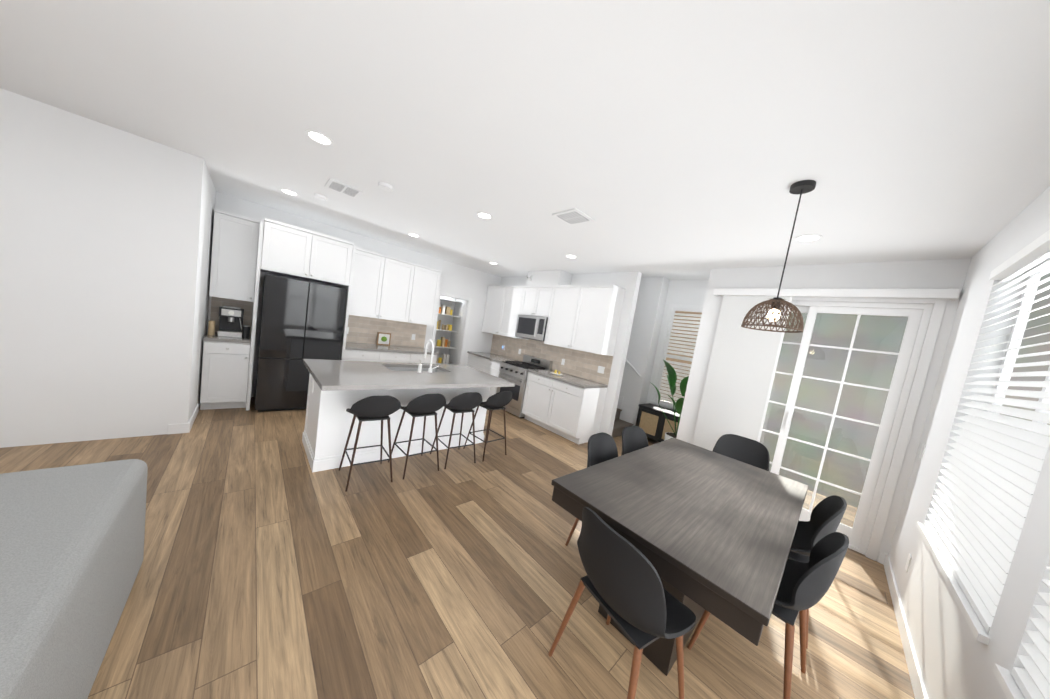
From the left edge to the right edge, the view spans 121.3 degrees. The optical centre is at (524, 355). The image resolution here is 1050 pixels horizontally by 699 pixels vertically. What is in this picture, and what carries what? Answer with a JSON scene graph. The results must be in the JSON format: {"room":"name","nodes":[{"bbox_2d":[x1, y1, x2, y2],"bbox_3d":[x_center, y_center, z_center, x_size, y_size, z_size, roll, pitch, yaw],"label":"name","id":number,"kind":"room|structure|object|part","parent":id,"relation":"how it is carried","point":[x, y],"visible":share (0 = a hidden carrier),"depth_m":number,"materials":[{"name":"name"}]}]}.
{"room":"dining room","nodes":[
{"label":"dining room","id":0,"kind":"room"},
{"bbox_2d":[0,88,207,447],"bbox_3d":[-4.538,-0.649,1.881,3.280,2.740,0.120,4,7,-43],"label":"wall","id":1,"kind":"structure","parent":0,"point":[106,236],"depth_m":2.55,"materials":[{"name":"paint"}]},
{"bbox_2d":[192,171,215,413],"bbox_3d":[-3.831,-0.674,3.443,0.120,2.740,1.190,4,7,-43],"label":"wall","id":2,"kind":"structure","parent":0,"point":[209,201],"depth_m":3.47,"materials":[{"name":"paint"}]},
{"bbox_2d":[186,404,198,432],"bbox_3d":[-3.730,0.691,3.324,0.014,0.105,0.714,4,7,-43],"label":"baseboard","id":3,"kind":"structure","parent":2,"relation":"attached to","point":[188,425],"depth_m":3.21,"materials":[{"name":"white wood"}]},
{"bbox_2d":[207,191,500,396],"bbox_3d":[-2.479,-0.729,5.578,7.420,2.900,0.120,4,7,-43],"label":"wall","id":4,"kind":"structure","parent":0,"point":[461,280],"depth_m":5.78,"materials":[{"name":"paint"}]},
{"bbox_2d":[210,297,252,334],"bbox_3d":[-4.051,-0.550,4.084,0.410,0.476,0.007,4,7,-43],"label":"tile backsplash","id":5,"kind":"structure","parent":4,"relation":"attached to","point":[216,302],"depth_m":4.05,"materials":[{"name":"beige tile"}]},
{"bbox_2d":[209,208,259,301],"bbox_3d":[-3.817,-1.282,3.893,0.410,1.064,0.347,4,7,-43],"label":"upper cabinet","id":6,"kind":"object","parent":4,"relation":"attached to","point":[235,237],"depth_m":3.76,"materials":[{"name":"white wood"}]},
{"bbox_2d":[260,218,352,285],"bbox_3d":[-3.139,-1.429,4.259,0.976,0.629,0.672,4,7,-43],"label":"upper cabinet","id":7,"kind":"object","parent":4,"relation":"attached to","point":[287,250],"depth_m":3.98,"materials":[{"name":"white wood"}]},
{"bbox_2d":[349,247,420,322],"bbox_3d":[-2.504,-1.183,5.124,1.074,1.064,0.347,4,7,-43],"label":"upper cabinet","id":8,"kind":"object","parent":4,"relation":"attached to","point":[385,287],"depth_m":4.99,"materials":[{"name":"white wood"}]},
{"bbox_2d":[346,315,425,347],"bbox_3d":[-2.576,-0.440,5.467,1.520,0.476,0.007,4,7,-43],"label":"tile backsplash","id":9,"kind":"structure","parent":4,"relation":"attached to","point":[362,329],"depth_m":5.44,"materials":[{"name":"beige tile"}]},
{"bbox_2d":[413,265,440,325],"bbox_3d":[-1.995,-1.145,5.602,0.567,1.064,0.347,4,7,-43],"label":"upper cabinet","id":10,"kind":"object","parent":4,"relation":"attached to","point":[428,280],"depth_m":5.52,"materials":[{"name":"white wood"}]},
{"bbox_2d":[430,291,471,364],"bbox_3d":[-1.675,-0.272,6.412,0.810,2.105,0.136,4,7,-43],"label":"door frame","id":11,"kind":"structure","parent":4,"relation":"attached to","point":[462,345],"depth_m":6.56,"materials":[{"name":"white wood"}]},
{"bbox_2d":[0,397,914,698],"bbox_3d":[-1.581,1.136,3.029,9.650,0.060,7.700,4,7,-43],"label":"floor","id":12,"kind":"structure","parent":0,"point":[272,565],"depth_m":1.75,"materials":[{"name":"brown wood"}]},
{"bbox_2d":[0,459,147,698],"bbox_3d":[-1.638,1.002,0.424,0.995,0.630,2.340,4,7,-43],"label":"sofa","id":13,"kind":"object","parent":12,"relation":"on","point":[71,548],"visible":1,"depth_m":1.03,"materials":[{"name":"fabric"}]},
{"bbox_2d":[200,340,251,409],"bbox_3d":[-3.953,0.213,3.919,0.410,0.875,0.627,4,7,-43],"label":"base cabinet","id":14,"kind":"object","parent":12,"relation":"on","point":[227,372],"depth_m":3.70,"materials":[{"name":"white wood"}]},
{"bbox_2d":[204,332,251,343],"bbox_3d":[-3.876,-0.241,3.873,0.410,0.040,0.645,4,7,-43],"label":"countertop","id":15,"kind":"structure","parent":14,"relation":"on","point":[223,339],"depth_m":3.69,"materials":[{"name":"grey stone"}]},
{"bbox_2d":[208,320,214,334],"bbox_3d":[-3.963,-0.354,3.733,0.060,0.179,0.060,4,7,-43],"label":"jar","id":16,"kind":"object","parent":15,"relation":"on","point":[211,327],"visible":1,"depth_m":3.71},
{"bbox_2d":[218,305,243,337],"bbox_3d":[-3.850,-0.450,3.870,0.220,0.379,0.381,4,7,-43],"label":"espresso machine","id":17,"kind":"object","parent":15,"relation":"on","point":[231,321],"visible":1,"depth_m":3.83,"materials":[{"name":"silver metal"}]},
{"bbox_2d":[242,325,249,337],"bbox_3d":[-3.711,-0.325,3.931,0.072,0.164,0.074,4,7,-43],"label":"canister","id":18,"kind":"object","parent":15,"relation":"on","point":[246,332],"visible":1,"depth_m":3.91,"materials":[{"name":"black metal"}]},
{"bbox_2d":[255,274,346,411],"bbox_3d":[-3.276,-0.174,4.304,0.890,1.780,0.770,4,7,-43],"label":"fridge","id":19,"kind":"object","parent":12,"relation":"on","point":[300,321],"visible":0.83,"depth_m":3.95,"materials":[{"name":"black metal"}]},
{"bbox_2d":[340,348,383,361],"bbox_3d":[-2.825,0.298,4.977,0.567,0.875,0.627,4,7,-43],"label":"base cabinet","id":20,"kind":"object","parent":12,"relation":"on","point":[346,353],"depth_m":4.68,"materials":[{"name":"white wood"}]},
{"bbox_2d":[341,340,437,355],"bbox_3d":[-2.401,-0.130,5.256,1.520,0.040,0.645,4,7,-43],"label":"countertop","id":21,"kind":"structure","parent":20,"relation":"on","point":[355,347],"depth_m":5.00,"materials":[{"name":"grey stone"}]},
{"bbox_2d":[376,332,390,345],"bbox_3d":[-2.577,-0.307,5.399,0.230,0.229,0.100,4,7,-43],"label":"framed picture","id":22,"kind":"object","parent":21,"relation":"on","point":[383,338],"visible":1,"depth_m":5.38,"materials":[{"name":"brown wood"}]},
{"bbox_2d":[338,395,400,491],"bbox_3d":[-1.436,0.726,2.744,0.426,0.844,0.433,5,6,-40],"label":"stool","id":23,"kind":"object","parent":12,"relation":"on","point":[375,408],"visible":1,"depth_m":2.60,"materials":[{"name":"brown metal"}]},
{"bbox_2d":[302,371,489,471],"bbox_3d":[-1.453,0.628,3.613,1.912,0.880,0.786,4,7,-43],"label":"kitchen island","id":24,"kind":"object","parent":12,"relation":"on","point":[328,422],"depth_m":3.06,"materials":[{"name":"white wood"}]},
{"bbox_2d":[303,359,413,390],"bbox_3d":[-1.716,0.173,2.993,0.740,0.040,1.210,4,7,-43],"label":"island countertop","id":25,"kind":"structure","parent":24,"relation":"on","point":[330,375],"depth_m":2.81,"materials":[{"name":"grey stone"}]},
{"bbox_2d":[382,363,481,390],"bbox_3d":[-1.177,0.213,3.499,0.740,0.040,1.210,4,7,-43],"label":"island countertop","id":26,"kind":"structure","parent":24,"relation":"on","point":[436,378],"depth_m":3.27,"materials":[{"name":"grey stone"}]},
{"bbox_2d":[390,367,441,370],"bbox_3d":[-1.370,0.271,3.700,0.748,0.192,0.428,4,7,-43],"label":"sink","id":27,"kind":"object","parent":26,"relation":"in","point":[391,368],"depth_m":3.87,"materials":[{"name":"grey metal"}]},
{"bbox_2d":[417,360,421,372],"bbox_3d":[-1.218,0.120,3.418,0.042,0.144,0.062,4,7,-43],"label":"soap dispenser","id":28,"kind":"object","parent":26,"relation":"on","point":[419,368],"visible":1,"depth_m":3.40,"materials":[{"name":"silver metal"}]},
{"bbox_2d":[424,340,438,372],"bbox_3d":[-1.133,-0.003,3.599,0.128,0.380,0.222,4,7,-43],"label":"faucet","id":29,"kind":"object","parent":26,"relation":"on","point":[431,361],"visible":1,"depth_m":3.51,"materials":[{"name":"white metal"}]},
{"bbox_2d":[438,364,513,386],"bbox_3d":[-0.718,0.248,3.929,0.520,0.040,1.210,4,7,-43],"label":"island countertop","id":30,"kind":"structure","parent":24,"relation":"on","point":[471,373],"depth_m":3.78,"materials":[{"name":"grey stone"}]},
{"bbox_2d":[384,352,415,362],"bbox_3d":[-2.478,0.324,5.303,0.627,0.875,0.627,4,7,-43],"label":"base cabinet","id":31,"kind":"object","parent":12,"relation":"on","point":[402,357],"depth_m":5.10,"materials":[{"name":"white wood"}]},
{"bbox_2d":[388,393,445,479],"bbox_3d":[-1.099,0.751,3.059,0.426,0.844,0.433,4,7,-45],"label":"stool","id":32,"kind":"object","parent":12,"relation":"on","point":[425,405],"visible":0.98,"depth_m":2.92,"materials":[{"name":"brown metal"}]},
{"bbox_2d":[416,352,436,363],"bbox_3d":[-2.131,0.350,5.628,0.567,0.875,0.627,4,7,-43],"label":"base cabinet","id":33,"kind":"object","parent":12,"relation":"on","point":[427,360],"depth_m":5.40,"materials":[{"name":"white wood"}]},
{"bbox_2d":[434,298,462,364],"bbox_3d":[-2.039,-0.320,6.818,1.080,2.020,0.795,4,7,-43],"label":"shelf","id":34,"kind":"object","parent":12,"relation":"on","point":[450,347],"visible":0.17,"depth_m":7.01,"materials":[{"name":"white wood"}]},
{"bbox_2d":[434,305,452,363],"bbox_3d":[-2.041,-0.514,6.968,0.662,1.372,0.120,4,7,-43],"label":"packaged goods","id":35,"kind":"object","parent":34,"relation":"on","point":[443,341],"visible":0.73,"depth_m":7.03,"materials":[{"name":"paper"}]},
{"bbox_2d":[430,392,481,468],"bbox_3d":[-0.765,0.776,3.372,0.426,0.844,0.433,5,6,-41],"label":"stool","id":36,"kind":"object","parent":12,"relation":"on","point":[463,403],"visible":0.94,"depth_m":3.22,"materials":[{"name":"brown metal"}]},
{"bbox_2d":[467,355,482,370],"bbox_3d":[-0.908,0.446,6.727,0.627,0.875,0.697,4,7,-43],"label":"base cabinet","id":37,"kind":"object","parent":12,"relation":"on","point":[473,361],"depth_m":6.52,"materials":[{"name":"white wood"}]},
{"bbox_2d":[463,391,511,460],"bbox_3d":[-0.432,0.801,3.685,0.433,0.844,0.426,13,7,43],"label":"stool","id":38,"kind":"object","parent":12,"relation":"on","point":[498,400],"visible":0.83,"depth_m":3.53,"materials":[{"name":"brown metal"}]},
{"bbox_2d":[482,359,499,397],"bbox_3d":[-0.506,0.546,6.291,0.627,0.875,0.628,4,7,-43],"label":"base cabinet","id":39,"kind":"object","parent":12,"relation":"on","point":[489,365],"depth_m":6.03,"materials":[{"name":"white wood"}]},
{"bbox_2d":[467,351,517,362],"bbox_3d":[-0.654,0.037,6.476,0.645,0.040,1.264,4,7,-43],"label":"countertop","id":40,"kind":"structure","parent":39,"relation":"on","point":[482,355],"depth_m":6.38,"materials":[{"name":"grey stone"}]},
{"bbox_2d":[496,355,552,417],"bbox_3d":[-0.059,0.557,5.744,0.706,1.085,0.756,4,7,-43],"label":"range","id":41,"kind":"object","parent":12,"relation":"on","point":[516,372],"visible":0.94,"depth_m":5.50,"materials":[{"name":"silver metal"}]},
{"bbox_2d":[522,371,606,444],"bbox_3d":[0.628,0.830,5.058,0.627,0.875,1.237,4,7,-43],"label":"base cabinet","id":42,"kind":"object","parent":12,"relation":"on","point":[568,407],"depth_m":4.70,"materials":[{"name":"white wood"}]},
{"bbox_2d":[527,369,606,386],"bbox_3d":[0.693,0.374,5.013,0.645,0.040,1.237,4,7,-43],"label":"countertop","id":43,"kind":"structure","parent":42,"relation":"on","point":[575,381],"depth_m":4.80,"materials":[{"name":"grey stone"}]},
{"bbox_2d":[550,370,562,374],"bbox_3d":[0.556,0.285,5.145,0.220,0.069,0.220,4,7,-43],"label":"tray","id":44,"kind":"object","parent":43,"relation":"on","point":[555,372],"visible":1,"depth_m":5.13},
{"bbox_2d":[565,432,617,545],"bbox_3d":[0.680,1.092,2.281,0.467,0.853,0.490,14,7,44],"label":"dining chair","id":45,"kind":"object","parent":12,"relation":"on","point":[602,446],"visible":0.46,"depth_m":2.43,"materials":[{"name":"black plastic"}]},
{"bbox_2d":[548,507,695,698],"bbox_3d":[0.471,1.139,1.361,0.467,0.853,0.490,6,6,-31],"label":"dining chair","id":46,"kind":"object","parent":12,"relation":"on","point":[621,582],"visible":1,"depth_m":1.19,"materials":[{"name":"black plastic"}]},
{"bbox_2d":[612,408,633,437],"bbox_3d":[0.747,0.029,6.279,0.876,2.280,3.285,4,7,-43],"label":"carpeted stairs","id":47,"kind":"structure","parent":12,"relation":"on","point":[620,425],"depth_m":5.28,"materials":[{"name":"grey carpet"}]},
{"bbox_2d":[621,426,648,455],"bbox_3d":[1.067,1.121,2.644,0.490,0.853,0.467,5,6,-41],"label":"dining chair","id":48,"kind":"object","parent":12,"relation":"on","point":[634,438],"visible":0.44,"depth_m":2.81,"materials":[{"name":"black plastic"}]},
{"bbox_2d":[635,403,678,441],"bbox_3d":[2.422,1.245,5.119,0.420,0.600,0.870,4,7,-43],"label":"side table","id":49,"kind":"object","parent":12,"relation":"on","point":[652,422],"visible":0.44,"depth_m":5.05,"materials":[{"name":"black wood"}]},
{"bbox_2d":[650,360,688,440],"bbox_3d":[2.251,0.817,4.622,0.540,1.480,0.620,4,7,-43],"label":"potted plant","id":50,"kind":"object","parent":12,"relation":"on","point":[672,380],"visible":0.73,"depth_m":4.54,"materials":[{"name":"green plant"}]},
{"bbox_2d":[551,438,807,675],"bbox_3d":[1.097,1.226,2.010,1.830,0.760,0.996,4,7,-43],"label":"dining table","id":51,"kind":"object","parent":12,"relation":"on","point":[701,529],"visible":0.96,"depth_m":1.54,"materials":[{"name":"grey wood"}]},
{"bbox_2d":[713,434,769,470],"bbox_3d":[2.052,1.252,2.914,0.490,0.853,0.467,13,7,43],"label":"dining chair","id":52,"kind":"object","parent":12,"relation":"on","point":[755,453],"visible":0.38,"depth_m":3.03,"materials":[{"name":"black plastic"}]},
{"bbox_2d":[687,532,848,698],"bbox_3d":[1.278,1.247,1.572,0.490,0.853,0.467,5,6,-39],"label":"dining chair","id":53,"kind":"object","parent":12,"relation":"on","point":[803,588],"visible":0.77,"depth_m":1.37,"materials":[{"name":"black plastic"}]},
{"bbox_2d":[788,495,846,648],"bbox_3d":[1.738,1.282,2.004,0.467,0.853,0.490,14,7,44],"label":"dining chair","id":54,"kind":"object","parent":12,"relation":"on","point":[827,514],"visible":0.52,"depth_m":1.92,"materials":[{"name":"black plastic"}]},
{"bbox_2d":[0,0,1049,279],"bbox_3d":[-1.132,-1.739,2.780,9.650,0.300,7.700,4,7,-43],"label":"ceiling","id":55,"kind":"structure","parent":0,"point":[676,138],"depth_m":1.58,"materials":[{"name":"paint"}]},
{"bbox_2d":[280,188,298,195],"bbox_3d":[-2.720,-1.886,3.408,0.175,0.006,0.175,11,5,23],"label":"recessed light","id":56,"kind":"object","parent":55,"relation":"in","point":[289,192],"depth_m":3.40,"materials":[{"name":"white plastic"}]},
{"bbox_2d":[305,129,333,145],"bbox_3d":[-1.495,-1.585,2.151,0.175,0.006,0.175,13,6,38],"label":"recessed light","id":57,"kind":"object","parent":55,"relation":"in","point":[319,137],"depth_m":2.14,"materials":[{"name":"white plastic"}]},
{"bbox_2d":[314,193,326,200],"bbox_3d":[-2.338,-1.811,3.377,0.128,0.030,0.128,13,6,38],"label":"smoke detector","id":58,"kind":"object","parent":55,"relation":"attached to","point":[318,196],"depth_m":3.35,"materials":[{"name":"white plastic"}]},
{"bbox_2d":[325,178,362,197],"bbox_3d":[-1.862,-1.716,3.037,0.290,0.013,0.290,4,7,-43],"label":"ceiling vent","id":59,"kind":"object","parent":55,"relation":"in","point":[332,184],"depth_m":3.01,"materials":[{"name":"white metal"}]},
{"bbox_2d":[378,182,392,191],"bbox_3d":[-1.322,-1.603,2.803,0.128,0.030,0.128,13,6,38],"label":"smoke detector","id":60,"kind":"object","parent":55,"relation":"attached to","point":[385,186],"depth_m":2.77,"materials":[{"name":"white plastic"}]},
{"bbox_2d":[408,233,419,236],"bbox_3d":[-1.669,-1.810,4.434,0.175,0.006,0.175,13,6,41],"label":"recessed light","id":61,"kind":"object","parent":55,"relation":"in","point":[411,234],"depth_m":4.42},
{"bbox_2d":[476,212,492,218],"bbox_3d":[-0.437,-1.510,3.184,0.175,0.006,0.175,13,6,41],"label":"recessed light","id":62,"kind":"object","parent":55,"relation":"in","point":[483,215],"depth_m":3.17,"materials":[{"name":"white plastic"}]},
{"bbox_2d":[565,255,576,257],"bbox_3d":[0.665,-1.430,4.257,0.175,0.006,0.175,11,5,23],"label":"recessed light","id":63,"kind":"object","parent":55,"relation":"in","point":[568,256],"depth_m":4.24,"materials":[{"name":"white plastic"}]},
{"bbox_2d":[552,208,593,225],"bbox_3d":[0.464,-1.337,2.853,0.290,0.013,0.290,4,7,-43],"label":"ceiling vent","id":64,"kind":"object","parent":55,"relation":"in","point":[574,216],"depth_m":2.83,"materials":[{"name":"white plastic"}]},
{"bbox_2d":[741,180,815,332],"bbox_3d":[1.652,-0.615,1.866,0.314,0.901,0.314,4,7,-43],"label":"pendant lamp","id":65,"kind":"object","parent":55,"relation":"hanging from","point":[773,314],"visible":1,"depth_m":1.85,"materials":[{"name":"wicker"}]},
{"bbox_3d":[1.598,-0.269,1.896,0.308,0.189,0.309,4,7,-43],"label":"lamp shade","id":66,"kind":"part","parent":65,"relation":"part of","materials":[{"name":"wicker"}]},
{"bbox_2d":[794,234,822,241],"bbox_3d":[2.422,-1.006,2.526,0.175,0.006,0.175,13,6,38],"label":"recessed light","id":67,"kind":"object","parent":55,"relation":"in","point":[808,237],"depth_m":2.52,"materials":[{"name":"white plastic"}]},
{"bbox_2d":[619,277,708,425],"bbox_3d":[1.590,-0.158,6.332,0.400,2.900,4.410,4,7,-43],"label":"wall","id":68,"kind":"structure","parent":0,"point":[657,296],"depth_m":5.43,"materials":[{"name":"paint"}]},
{"bbox_2d":[617,396,634,423],"bbox_3d":[1.169,-0.043,6.467,0.012,2.140,2.970,4,7,-43],"label":"trim","id":69,"kind":"structure","parent":68,"relation":"attached to","point":[626,415],"depth_m":5.59,"materials":[{"name":"white paint"}]},
{"bbox_2d":[626,359,640,376],"bbox_3d":[1.266,-0.932,6.393,0.080,2.165,3.053,4,7,-43],"label":"handrail","id":70,"kind":"object","parent":68,"relation":"attached to","point":[633,368],"visible":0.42,"depth_m":5.46,"materials":[{"name":"white wood"}]},
{"bbox_2d":[649,304,702,408],"bbox_3d":[2.762,0.042,5.190,0.080,1.870,0.810,4,7,-43],"label":"window shutter","id":71,"kind":"object","parent":68,"relation":"attached to","point":[665,344],"visible":0.5,"depth_m":5.29,"materials":[{"name":"white wood"}]},
{"bbox_2d":[500,258,970,560],"bbox_3d":[1.479,-0.044,4.816,0.180,2.900,6.500,4,7,-43],"label":"wall","id":72,"kind":"structure","parent":0,"point":[938,274],"depth_m":3.19,"materials":[{"name":"paint"}]},
{"bbox_2d":[481,286,500,333],"bbox_3d":[-0.577,-1.019,6.697,0.347,1.065,0.692,4,7,-43],"label":"upper cabinet","id":73,"kind":"object","parent":72,"relation":"attached to","point":[493,298],"depth_m":6.63,"materials":[{"name":"white wood"}]},
{"bbox_2d":[497,286,528,339],"bbox_3d":[-0.178,-0.919,6.263,0.347,1.065,0.746,4,7,-43],"label":"upper cabinet","id":74,"kind":"object","parent":72,"relation":"attached to","point":[512,297],"depth_m":6.16,"materials":[{"name":"white wood"}]},
{"bbox_2d":[521,286,552,317],"bbox_3d":[0.328,-1.040,5.733,0.347,0.580,0.780,4,7,-43],"label":"upper cabinet","id":75,"kind":"object","parent":72,"relation":"attached to","point":[536,297],"depth_m":5.58,"materials":[{"name":"white wood"}]},
{"bbox_2d":[515,314,547,340],"bbox_3d":[0.216,-0.535,5.746,0.436,0.440,0.772,4,7,-43],"label":"microwave","id":76,"kind":"object","parent":75,"relation":"attached to","point":[531,327],"visible":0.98,"depth_m":5.58,"materials":[{"name":"metal"}]},
{"bbox_2d":[525,270,571,285],"bbox_3d":[0.448,-1.448,5.653,0.327,0.273,0.860,4,7,-43],"label":"upper cabinet","id":77,"kind":"object","parent":72,"relation":"attached to","point":[552,277],"depth_m":5.42,"materials":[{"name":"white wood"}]},
{"bbox_2d":[490,334,612,384],"bbox_3d":[0.293,-0.052,5.943,0.007,0.514,3.261,4,7,-43],"label":"tile backsplash","id":78,"kind":"structure","parent":72,"relation":"attached to","point":[577,363],"depth_m":5.53,"materials":[{"name":"beige tile"}]},
{"bbox_2d":[597,366,604,373],"bbox_3d":[1.257,0.230,4.881,0.006,0.115,0.120,4,7,-43],"label":"electrical outlet plate","id":79,"kind":"object","parent":78,"relation":"attached to","point":[602,368],"depth_m":4.88,"materials":[{"name":"white plastic"}]},
{"bbox_2d":[544,282,624,355],"bbox_3d":[0.942,-0.638,5.046,0.347,1.065,1.290,4,7,-43],"label":"upper cabinet","id":80,"kind":"object","parent":72,"relation":"attached to","point":[585,318],"depth_m":4.76,"materials":[{"name":"white wood"}]},
{"bbox_2d":[713,288,960,299],"bbox_3d":[2.993,-0.655,3.091,0.093,0.078,1.780,4,7,-43],"label":"valance","id":81,"kind":"object","parent":72,"relation":"attached to","point":[935,294],"visible":1,"depth_m":2.84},
{"bbox_2d":[760,301,933,554],"bbox_3d":[2.914,0.590,3.250,0.120,2.360,1.500,4,7,-43],"label":"sliding door","id":82,"kind":"structure","parent":72,"relation":"in","point":[858,533],"depth_m":2.84,"materials":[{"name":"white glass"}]},
{"bbox_2d":[692,295,792,450],"bbox_3d":[2.497,0.469,3.524,0.035,2.362,0.645,4,7,-43],"label":"shade","id":83,"kind":"object","parent":82,"relation":"attached to","point":[742,368],"visible":0.64,"depth_m":3.50,"materials":[{"name":"fabric"}]},
{"bbox_2d":[792,297,946,560],"bbox_3d":[2.863,0.556,3.195,0.012,2.420,1.620,4,7,-43],"label":"door frame","id":84,"kind":"structure","parent":72,"relation":"attached to","point":[908,418],"depth_m":2.63,"materials":[{"name":"white wood"}]},
{"bbox_2d":[888,186,1049,698],"bbox_3d":[0.609,0.338,-0.232,8.300,2.740,0.150,4,7,-43],"label":"wall","id":85,"kind":"structure","parent":0,"point":[956,659],"depth_m":1.75,"materials":[{"name":"paint"}]},
{"bbox_2d":[879,551,927,698],"bbox_3d":[0.336,1.619,-0.064,8.030,0.105,0.030,4,7,-43],"label":"baseboard","id":86,"kind":"structure","parent":85,"relation":"attached to","point":[917,683],"depth_m":1.86,"materials":[{"name":"white wood"}]},
{"bbox_2d":[905,553,911,571],"bbox_3d":[2.780,1.500,2.141,0.070,0.115,0.006,4,7,-43],"label":"electrical outlet plate","id":87,"kind":"object","parent":85,"relation":"attached to","point":[909,558],"depth_m":2.13,"materials":[{"name":"white plastic"}]},
{"bbox_2d":[919,444,925,458],"bbox_3d":[3.278,0.789,2.435,0.100,0.120,0.006,4,7,-43],"label":"electrical outlet plate","id":88,"kind":"object","parent":85,"relation":"attached to","point":[923,447],"depth_m":2.42,"materials":[{"name":"white plastic"}]},
{"bbox_2d":[916,259,1049,698],"bbox_3d":[1.908,0.259,0.966,2.860,1.770,0.170,4,7,-43],"label":"window frames","id":89,"kind":"structure","parent":85,"relation":"in","point":[1008,684],"depth_m":1.54,"materials":[{"name":"white wood"}]},
{"bbox_2d":[924,230,1049,698],"bbox_3d":[1.882,0.236,0.996,2.810,1.733,0.075,4,7,-43],"label":"window blind slats","id":90,"kind":"object","parent":89,"relation":"attached to","point":[974,524],"visible":0.9,"depth_m":1.41,"materials":[{"name":"white plastic"}]},
{"label":"outside","id":91,"kind":"structure","parent":0,"visible":0},
{"bbox_2d":[760,273,1049,507],"bbox_3d":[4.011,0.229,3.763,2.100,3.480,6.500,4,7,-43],"label":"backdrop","id":92,"kind":"structure","parent":91,"point":[836,360],"depth_m":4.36,"materials":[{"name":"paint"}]},
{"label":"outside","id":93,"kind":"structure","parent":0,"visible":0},
{"bbox_2d":[660,311,701,402],"bbox_3d":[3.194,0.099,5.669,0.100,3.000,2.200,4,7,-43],"label":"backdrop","id":94,"kind":"structure","parent":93,"point":[678,360],"depth_m":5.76,"materials":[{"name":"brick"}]}
]}

